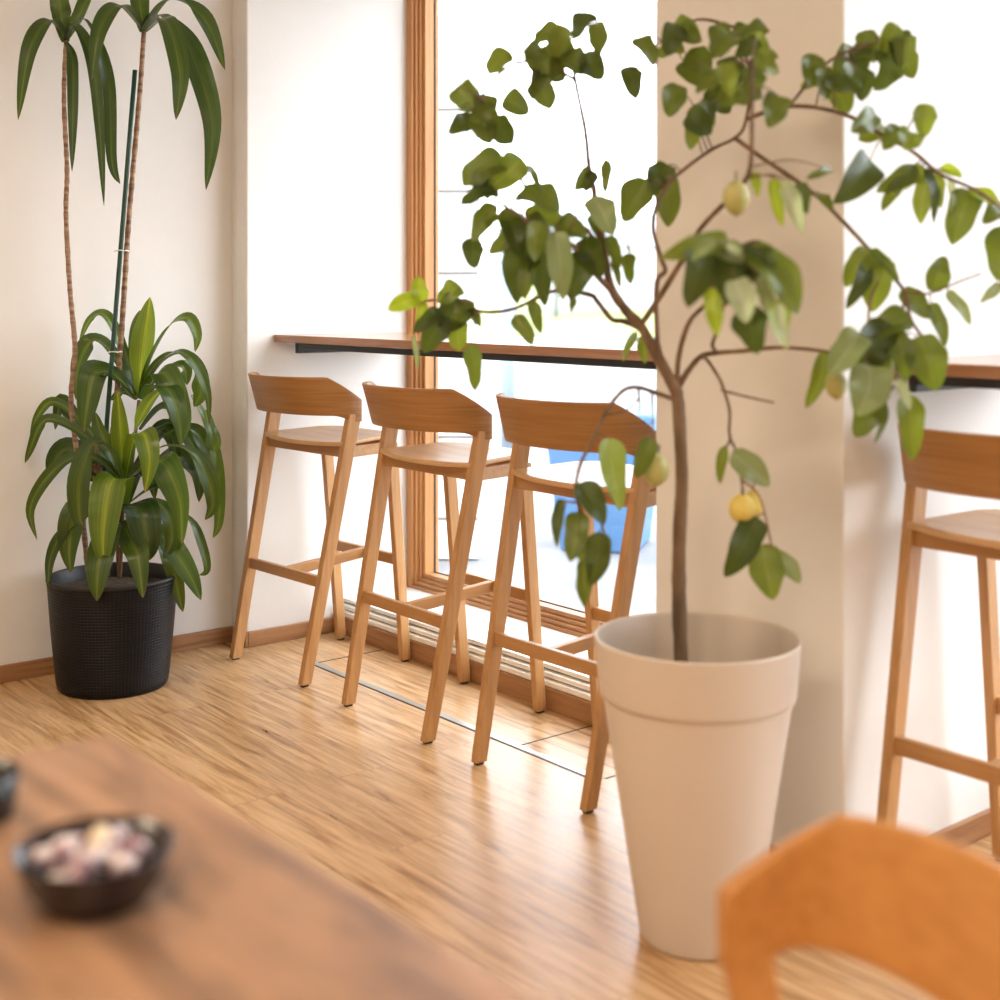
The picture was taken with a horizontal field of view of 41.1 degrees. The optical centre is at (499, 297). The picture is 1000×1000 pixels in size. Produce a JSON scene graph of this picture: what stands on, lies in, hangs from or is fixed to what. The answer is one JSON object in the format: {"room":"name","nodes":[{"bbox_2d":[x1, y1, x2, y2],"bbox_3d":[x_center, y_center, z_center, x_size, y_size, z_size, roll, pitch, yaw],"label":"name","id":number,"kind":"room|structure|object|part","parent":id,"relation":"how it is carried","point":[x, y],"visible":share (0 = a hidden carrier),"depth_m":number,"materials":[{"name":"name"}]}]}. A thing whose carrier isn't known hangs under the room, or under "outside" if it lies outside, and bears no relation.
{"room":"cafe","nodes":[
{"label":"cafe","id":0,"kind":"room"},
{"bbox_2d":[0,0,231,664],"bbox_3d":[-3.868,-0.175,2.645,7.320,2.850,0.200,0,0,-39],"label":"wall","id":1,"kind":"structure","parent":0,"point":[180,254],"depth_m":4.54,"materials":[{"name":"white paint"}]},
{"bbox_2d":[0,626,232,682],"bbox_3d":[-3.808,1.222,2.556,7.300,0.056,0.014,0,0,-39],"label":"baseboard","id":2,"kind":"structure","parent":1,"relation":"attached to","point":[43,666],"depth_m":4.70,"materials":[{"name":"brown wood"}]},
{"bbox_2d":[232,0,406,631],"bbox_3d":[-0.686,-0.175,5.152,0.820,2.850,0.310,0,0,-39],"label":"wall","id":3,"kind":"structure","parent":0,"point":[319,87],"depth_m":4.93,"materials":[{"name":"white paint"}]},
{"bbox_2d":[231,627,247,647],"bbox_3d":[-0.938,1.222,4.801,0.014,0.056,0.110,0,0,-39],"label":"baseboard","id":4,"kind":"structure","parent":3,"relation":"attached to","point":[232,628],"depth_m":4.76,"materials":[{"name":"brown wood"}]},
{"bbox_2d":[248,617,333,646],"bbox_3d":[-0.763,1.222,4.881,0.360,0.056,0.014,0,0,-39],"label":"baseboard reveal","id":5,"kind":"structure","parent":3,"relation":"attached to","point":[270,635],"depth_m":4.85,"materials":[{"name":"brown wood"}]},
{"bbox_2d":[0,632,999,999],"bbox_3d":[-0.616,1.310,-0.892,8.320,0.120,9.790,0,0,-39],"label":"floor","id":6,"kind":"structure","parent":0,"point":[498,862],"depth_m":3.32,"materials":[{"name":"brown wood"}]},
{"bbox_2d":[45,562,175,699],"bbox_3d":[-1.251,1.071,4.310,0.414,0.357,0.414,0,0,-39],"label":"planter","id":7,"kind":"object","parent":6,"relation":"on","point":[118,645],"visible":0.79,"depth_m":4.15,"materials":[{"name":"wicker"}]},
{"bbox_2d":[102,70,136,470],"bbox_3d":[-1.238,0.072,4.322,0.124,1.620,0.059,0,0,-11],"label":"stake","id":8,"kind":"object","parent":7,"relation":"in","point":[120,250],"visible":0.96,"depth_m":4.30,"materials":[{"name":"green"}]},
{"bbox_2d":[17,0,225,611],"bbox_3d":[-1.212,-0.073,4.241,0.671,2.168,0.431,0,0,-3],"label":"plant","id":9,"kind":"object","parent":7,"relation":"in","point":[142,533],"visible":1,"depth_m":4.21,"materials":[{"name":"green plant"}]},
{"bbox_3d":[-1.281,0.660,4.292,0.053,0.472,0.030,0,0,-29],"label":"stem","id":10,"kind":"part","parent":9,"relation":"part of","materials":[{"name":"green plant"}]},
{"bbox_3d":[-1.210,0.740,4.264,0.014,0.320,0.049,0,0,-35],"label":"stem","id":11,"kind":"part","parent":9,"relation":"part of","materials":[{"name":"green plant"}]},
{"bbox_3d":[-1.198,0.615,4.297,0.077,0.572,0.018,0,0,-18],"label":"stem","id":12,"kind":"part","parent":9,"relation":"part of","materials":[{"name":"green plant"}]},
{"bbox_2d":[0,734,525,999],"bbox_3d":[-0.349,0.875,0.837,0.720,0.750,1.210,0,0,-39],"label":"cafe table","id":13,"kind":"object","parent":6,"relation":"on","point":[233,912],"visible":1,"depth_m":1.05,"materials":[{"name":"brown wood"}]},
{"bbox_2d":[0,760,19,823],"bbox_3d":[-0.500,0.477,1.286,0.072,0.045,0.085,0,0,-4],"label":"cup","id":14,"kind":"object","parent":13,"relation":"on","point":[9,771],"visible":1,"depth_m":1.27,"materials":[{"name":"black ceramic"}]},
{"bbox_2d":[10,815,176,923],"bbox_3d":[-0.336,0.477,1.105,0.132,0.046,0.132,0,0,-39],"label":"bowl","id":15,"kind":"object","parent":13,"relation":"on","point":[102,897],"visible":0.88,"depth_m":1.07,"materials":[{"name":"black ceramic"}]},
{"bbox_2d":[30,825,150,878],"bbox_3d":[-0.336,0.463,1.105,0.092,0.026,0.095,0,0,-39],"label":"petals","id":16,"kind":"object","parent":15,"relation":"on","point":[73,852],"visible":0.92,"depth_m":1.10,"materials":[{"name":"pink plant"}]},
{"bbox_2d":[89,824,114,869],"bbox_3d":[-0.337,0.463,1.125,0.023,0.038,0.023,0,0,-39],"label":"bud","id":17,"kind":"object","parent":16,"relation":"on","point":[101,833],"visible":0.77,"depth_m":1.12,"materials":[{"name":"beige plant"}]},
{"bbox_2d":[230,372,410,686],"bbox_3d":[-0.615,0.754,4.590,0.463,0.992,0.509,0,0,-42],"label":"bar stool","id":18,"kind":"object","parent":6,"relation":"on","point":[275,395],"visible":0.98,"depth_m":4.53,"materials":[{"name":"brown wood"}]},
{"bbox_3d":[-0.856,0.812,4.682,0.031,0.863,0.221,0,0,40],"label":"leg","id":19,"kind":"part","parent":18,"relation":"part of","materials":[{"name":"brown wood"}]},
{"bbox_3d":[-0.706,0.333,4.510,0.221,0.149,0.509,0,0,-42],"label":"backrest","id":20,"kind":"part","parent":18,"relation":"part of","materials":[{"name":"brown wood"}]},
{"bbox_3d":[-0.589,0.478,4.614,0.317,0.032,0.479,0,0,-42],"label":"seat","id":21,"kind":"part","parent":18,"relation":"part of","materials":[{"name":"brown wood"}]},
{"bbox_3d":[-0.553,0.812,4.340,0.217,0.863,0.051,0,0,-42],"label":"leg","id":22,"kind":"part","parent":18,"relation":"part of","materials":[{"name":"brown wood"}]},
{"bbox_3d":[-0.608,0.868,4.856,0.100,0.752,0.027,0,0,-42],"label":"leg","id":23,"kind":"part","parent":18,"relation":"part of","materials":[{"name":"brown wood"}]},
{"bbox_3d":[-0.350,0.868,4.565,0.100,0.752,0.027,0,0,-42],"label":"leg","id":24,"kind":"part","parent":18,"relation":"part of","materials":[{"name":"brown wood"}]},
{"bbox_2d":[319,649,382,662],"bbox_3d":[-0.518,1.250,4.654,0.265,0.001,0.005,0,0,-39],"label":"trim","id":25,"kind":"structure","parent":6,"relation":"on","point":[382,649],"depth_m":4.63,"materials":[{"name":"brown wood"}]},
{"bbox_2d":[341,381,545,743],"bbox_3d":[-0.168,0.754,4.043,0.463,0.992,0.509,0,0,-38],"label":"bar stool","id":26,"kind":"object","parent":6,"relation":"on","point":[392,409],"visible":0.97,"depth_m":3.97,"materials":[{"name":"brown wood"}]},
{"bbox_3d":[-0.402,0.812,4.151,0.031,0.863,0.221,0,0,44],"label":"leg","id":27,"kind":"part","parent":26,"relation":"part of","materials":[{"name":"brown wood"}]},
{"bbox_3d":[-0.264,0.333,3.969,0.221,0.149,0.509,0,0,-38],"label":"backrest","id":28,"kind":"part","parent":26,"relation":"part of","materials":[{"name":"brown wood"}]},
{"bbox_3d":[-0.140,0.478,4.064,0.317,0.032,0.479,0,0,-38],"label":"seat","id":29,"kind":"part","parent":26,"relation":"part of","materials":[{"name":"brown wood"}]},
{"bbox_3d":[-0.124,0.812,3.789,0.217,0.863,0.051,0,0,-38],"label":"leg","id":30,"kind":"part","parent":26,"relation":"part of","materials":[{"name":"brown wood"}]},
{"bbox_3d":[-0.143,0.868,4.308,0.100,0.752,0.027,0,0,-38],"label":"leg","id":31,"kind":"part","parent":26,"relation":"part of","materials":[{"name":"brown wood"}]},
{"bbox_3d":[0.095,0.868,4.000,0.100,0.752,0.027,0,0,-38],"label":"leg","id":32,"kind":"part","parent":26,"relation":"part of","materials":[{"name":"brown wood"}]},
{"bbox_2d":[315,665,584,776],"bbox_3d":[-0.199,1.249,4.001,0.007,0.001,1.422,0,0,-39],"label":"trim","id":33,"kind":"structure","parent":6,"relation":"on","point":[315,665],"depth_m":3.88,"materials":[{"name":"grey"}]},
{"bbox_2d":[315,662,602,778],"bbox_3d":[-0.187,1.249,4.010,0.022,0.002,1.422,0,0,-39],"label":"trim strip","id":34,"kind":"object","parent":6,"relation":"on","point":[497,737],"visible":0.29,"depth_m":3.91,"materials":[{"name":"silver metal"}]},
{"bbox_2d":[522,725,591,744],"bbox_3d":[0.165,1.250,3.811,0.265,0.001,0.005,0,0,-39],"label":"trim","id":35,"kind":"structure","parent":6,"relation":"on","point":[590,725],"depth_m":3.81,"materials":[{"name":"brown"}]},
{"bbox_2d":[471,393,655,813],"bbox_3d":[0.242,0.754,3.541,0.463,0.992,0.509,0,0,-39],"label":"bar stool","id":36,"kind":"object","parent":6,"relation":"on","point":[526,423],"visible":0.7,"depth_m":3.43,"materials":[{"name":"brown wood"}]},
{"bbox_3d":[0.005,0.812,3.643,0.031,0.863,0.221,0,0,43],"label":"leg","id":37,"kind":"part","parent":36,"relation":"part of","materials":[{"name":"brown wood"}]},
{"bbox_3d":[0.148,0.333,3.465,0.221,0.149,0.509,0,0,-39],"label":"backrest","id":38,"kind":"part","parent":36,"relation":"part of","materials":[{"name":"brown wood"}]},
{"bbox_3d":[0.269,0.478,3.563,0.317,0.032,0.479,0,0,-39],"label":"seat","id":39,"kind":"part","parent":36,"relation":"part of","materials":[{"name":"brown wood"}]},
{"bbox_3d":[0.260,0.868,3.806,0.100,0.752,0.027,0,0,-39],"label":"leg","id":40,"kind":"part","parent":36,"relation":"part of","materials":[{"name":"brown wood"}]},
{"bbox_3d":[0.292,0.812,3.288,0.217,0.863,0.051,0,0,-39],"label":"leg","id":41,"kind":"part","parent":36,"relation":"part of","materials":[{"name":"brown wood"}]},
{"bbox_2d":[594,612,801,961],"bbox_3d":[0.387,0.957,2.620,0.403,0.587,0.403,0,0,-39],"label":"planter","id":42,"kind":"object","parent":6,"relation":"on","point":[698,745],"visible":0.93,"depth_m":2.49,"materials":[{"name":"beige plastic"}]},
{"bbox_2d":[388,12,999,661],"bbox_3d":[0.407,0.108,2.615,0.841,1.364,1.064,0,0,-39],"label":"tree","id":43,"kind":"object","parent":42,"relation":"in","point":[882,349],"visible":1,"depth_m":2.53,"materials":[{"name":"green plant"}]},
{"bbox_2d":[716,814,999,999],"bbox_3d":[0.216,0.881,1.074,0.539,0.738,0.509,0,0,-11],"label":"dining chair","id":44,"kind":"object","parent":6,"relation":"on","point":[919,908],"visible":1,"depth_m":1.29,"materials":[{"name":"brown wood"}]},
{"bbox_3d":[0.290,0.940,1.322,0.147,0.608,0.035,0,0,3],"label":"leg","id":45,"kind":"part","parent":44,"relation":"part of","materials":[{"name":"brown wood"}]},
{"bbox_2d":[876,423,999,860],"bbox_3d":[1.070,0.754,2.682,0.463,0.992,0.509,0,0,-39],"label":"bar stool","id":46,"kind":"object","parent":6,"relation":"on","point":[958,463],"visible":0.9,"depth_m":2.76,"materials":[{"name":"brown wood"}]},
{"bbox_3d":[0.833,0.812,2.784,0.031,0.863,0.221,0,0,43],"label":"leg","id":47,"kind":"part","parent":46,"relation":"part of","materials":[{"name":"brown wood"}]},
{"bbox_3d":[0.976,0.333,2.606,0.221,0.149,0.509,0,0,-39],"label":"backrest","id":48,"kind":"part","parent":46,"relation":"part of","materials":[{"name":"brown wood"}]},
{"bbox_3d":[1.097,0.478,2.704,0.317,0.032,0.479,0,0,-39],"label":"seat","id":49,"kind":"part","parent":46,"relation":"part of","materials":[{"name":"brown wood"}]},
{"bbox_3d":[1.089,0.868,2.947,0.100,0.752,0.027,0,0,-39],"label":"leg","id":50,"kind":"part","parent":46,"relation":"part of","materials":[{"name":"brown wood"}]},
{"bbox_2d":[656,0,999,844],"bbox_3d":[0.862,-0.175,3.242,0.820,2.850,0.543,0,0,-39],"label":"wall","id":51,"kind":"structure","parent":0,"point":[833,501],"depth_m":2.94,"materials":[{"name":"white paint"}]},
{"bbox_2d":[333,616,592,725],"bbox_3d":[0.149,1.217,4.321,0.352,0.066,2.032,0,0,-39],"label":"baseboard","id":52,"kind":"structure","parent":51,"relation":"in","point":[569,705],"depth_m":4.22,"materials":[{"name":"brown wood"}]},
{"bbox_2d":[344,609,590,700],"bbox_3d":[0.148,1.175,4.321,0.334,0.018,2.032,0,0,-39],"label":"trim ledge","id":53,"kind":"object","parent":52,"relation":"on","point":[575,691],"visible":0.04,"depth_m":4.24,"materials":[{"name":"white metal"}]},
{"bbox_2d":[274,332,655,369],"bbox_3d":[0.026,0.166,4.222,0.535,0.065,2.028,0,0,-39],"label":"countertop","id":54,"kind":"structure","parent":51,"relation":"attached to","point":[570,351],"depth_m":3.98,"materials":[{"name":"brown wood"}]},
{"bbox_3d":[-0.145,0.171,4.083,0.040,0.022,1.787,0,0,-39],"label":"support rail","id":55,"kind":"part","parent":54,"relation":"part of","materials":[{"name":"black metal"}]},
{"bbox_2d":[343,587,589,681],"bbox_3d":[0.161,1.135,4.331,0.302,0.015,2.032,0,0,-39],"label":"sill","id":56,"kind":"structure","parent":51,"relation":"attached to","point":[477,619],"depth_m":4.55,"materials":[{"name":"white paint"}]},
{"bbox_2d":[344,602,589,690],"bbox_3d":[0.153,1.155,4.325,0.320,0.016,2.032,0,0,-39],"label":"trim","id":57,"kind":"structure","parent":51,"relation":"attached to","point":[521,664],"depth_m":4.33,"materials":[{"name":"white metal"}]},
{"bbox_2d":[345,609,589,691],"bbox_3d":[0.157,1.164,4.328,0.312,0.004,2.032,0,0,-39],"label":"trim","id":58,"kind":"structure","parent":51,"relation":"attached to","point":[345,609],"depth_m":4.34,"materials":[{"name":"brown wood"}]},
{"bbox_2d":[345,602,589,682],"bbox_3d":[0.164,1.145,4.333,0.294,0.004,2.032,0,0,-39],"label":"trim","id":59,"kind":"structure","parent":51,"relation":"attached to","point":[345,602],"depth_m":4.37,"materials":[{"name":"brown wood"}]},
{"bbox_2d":[898,354,999,391],"bbox_3d":[1.685,0.166,2.173,0.535,0.065,2.151,0,0,-39],"label":"countertop","id":60,"kind":"structure","parent":51,"relation":"attached to","point":[979,371],"depth_m":2.70,"materials":[{"name":"brown wood"}]},
{"bbox_3d":[1.515,0.171,2.035,0.040,0.022,1.990,0,0,-39],"label":"support rail","id":61,"kind":"part","parent":60,"relation":"part of","materials":[{"name":"black metal"}]},
{"bbox_2d":[932,808,990,845],"bbox_3d":[0.971,1.222,2.972,0.650,0.056,0.014,0,0,-39],"label":"baseboard","id":62,"kind":"structure","parent":51,"relation":"attached to","point":[965,832],"depth_m":3.05,"materials":[{"name":"brown wood"}]},
{"label":"outside","id":63,"kind":"structure","parent":0,"visible":0},
{"bbox_2d":[438,336,655,614],"bbox_3d":[9.479,1.425,15.401,27.880,0.250,56.000,0,0,-39],"label":"ground","id":64,"kind":"structure","parent":63,"point":[534,381],"depth_m":8.39,"materials":[{"name":"white"}]},
{"bbox_2d":[438,6,478,559],"bbox_3d":[-0.849,-0.075,6.639,1.490,2.750,0.102,0,0,0],"label":"window","id":65,"kind":"structure","parent":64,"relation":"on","point":[458,36],"depth_m":6.59,"materials":[{"name":"grey"}]},
{"bbox_3d":[-0.149,-0.075,6.660,0.070,2.750,0.060,0,0,0],"label":"post","id":66,"kind":"part","parent":65,"relation":"part of","materials":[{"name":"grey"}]},
{"bbox_2d":[499,253,514,448],"bbox_3d":[0.066,0.460,11.000,0.156,1.680,0.156,0,0,-39],"label":"bollard","id":67,"kind":"object","parent":64,"relation":"on","point":[507,367],"visible":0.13,"depth_m":10.95,"materials":[{"name":"white paint"}]},
{"bbox_2d":[548,404,655,553],"bbox_3d":[0.557,0.940,7.000,0.580,0.720,0.620,0,0,15],"label":"bin","id":68,"kind":"object","parent":64,"relation":"on","point":[615,521],"visible":0.17,"depth_m":6.78,"materials":[{"name":"blue plastic"}]},
{"bbox_3d":[0.557,0.610,7.000,0.580,0.060,0.620,0,0,15],"label":"lid","id":69,"kind":"part","parent":68,"relation":"part of","materials":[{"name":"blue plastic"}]},
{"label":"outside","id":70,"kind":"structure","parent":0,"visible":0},
{"bbox_2d":[479,282,653,338],"bbox_3d":[38.653,-0.550,63.490,80.000,4.400,170.000,0,0,-39],"label":"lawn","id":71,"kind":"structure","parent":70,"point":[594,324],"depth_m":54.57,"materials":[{"name":"white"}]},
{"bbox_2d":[480,197,526,314],"bbox_3d":[0.598,-1.486,53.823,3.839,5.238,3.144,0,0,-39],"label":"bare tree","id":72,"kind":"object","parent":71,"relation":"on","point":[495,262],"visible":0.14,"depth_m":53.68,"materials":[{"name":"white"}]},
{"bbox_2d":[518,192,591,317],"bbox_3d":[2.277,-1.920,57.971,3.920,5.697,4.236,0,0,-39],"label":"bare tree","id":73,"kind":"object","parent":71,"relation":"on","point":[556,299],"visible":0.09,"depth_m":57.86,"materials":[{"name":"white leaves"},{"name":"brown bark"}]},
{"bbox_2d":[541,215,655,312],"bbox_3d":[6.932,-1.600,66.000,9.600,5.000,6.600,0,0,11],"label":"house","id":74,"kind":"structure","parent":71,"relation":"on","point":[638,295],"depth_m":63.22,"materials":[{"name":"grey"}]},
{"bbox_3d":[0.148,-1.485,4.321,0.570,0.230,2.032,0,0,-39],"label":"lintel","id":75,"kind":"object","parent":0,"visible":0},
{"bbox_2d":[407,0,603,636],"bbox_3d":[0.313,-0.110,4.454,0.102,2.520,2.032,0,0,-39],"label":"window","id":76,"kind":"structure","parent":75,"relation":"attached to","point":[423,575],"depth_m":5.19,"materials":[{"name":"brown wood"}]},
{"bbox_3d":[0.313,-0.110,4.454,0.102,2.520,2.032,0,0,-39],"label":"frame","id":77,"kind":"part","parent":76,"relation":"part of","materials":[{"name":"brown wood"}]},
{"bbox_3d":[0.318,-0.127,4.458,0.090,2.486,1.960,0,0,-39],"label":"sash","id":78,"kind":"part","parent":76,"relation":"part of","materials":[{"name":"brown wood"}]},
{"bbox_3d":[0.322,-0.134,4.462,0.078,2.472,1.936,0,0,-39],"label":"sash","id":79,"kind":"part","parent":76,"relation":"part of","materials":[{"name":"brown wood"}]},
{"bbox_3d":[0.327,-0.141,4.465,0.066,2.458,1.912,0,0,-39],"label":"sash","id":80,"kind":"part","parent":76,"relation":"part of","materials":[{"name":"brown wood"}]},
{"bbox_3d":[0.313,-0.110,4.454,0.102,2.520,1.960,0,0,-39],"label":"frame","id":81,"kind":"part","parent":76,"relation":"part of","materials":[{"name":"brown wood"}]},
{"bbox_3d":[0.318,-0.127,4.458,0.090,2.486,1.936,0,0,-39],"label":"sash","id":82,"kind":"part","parent":76,"relation":"part of","materials":[{"name":"brown wood"}]},
{"bbox_3d":[0.322,-0.134,4.462,0.078,2.472,1.912,0,0,-39],"label":"sash","id":83,"kind":"part","parent":76,"relation":"part of","materials":[{"name":"brown wood"}]},
{"bbox_3d":[0.327,-0.141,4.465,0.066,2.458,1.882,0,0,-39],"label":"sash","id":84,"kind":"part","parent":76,"relation":"part of","materials":[{"name":"brown wood"}]}
]}

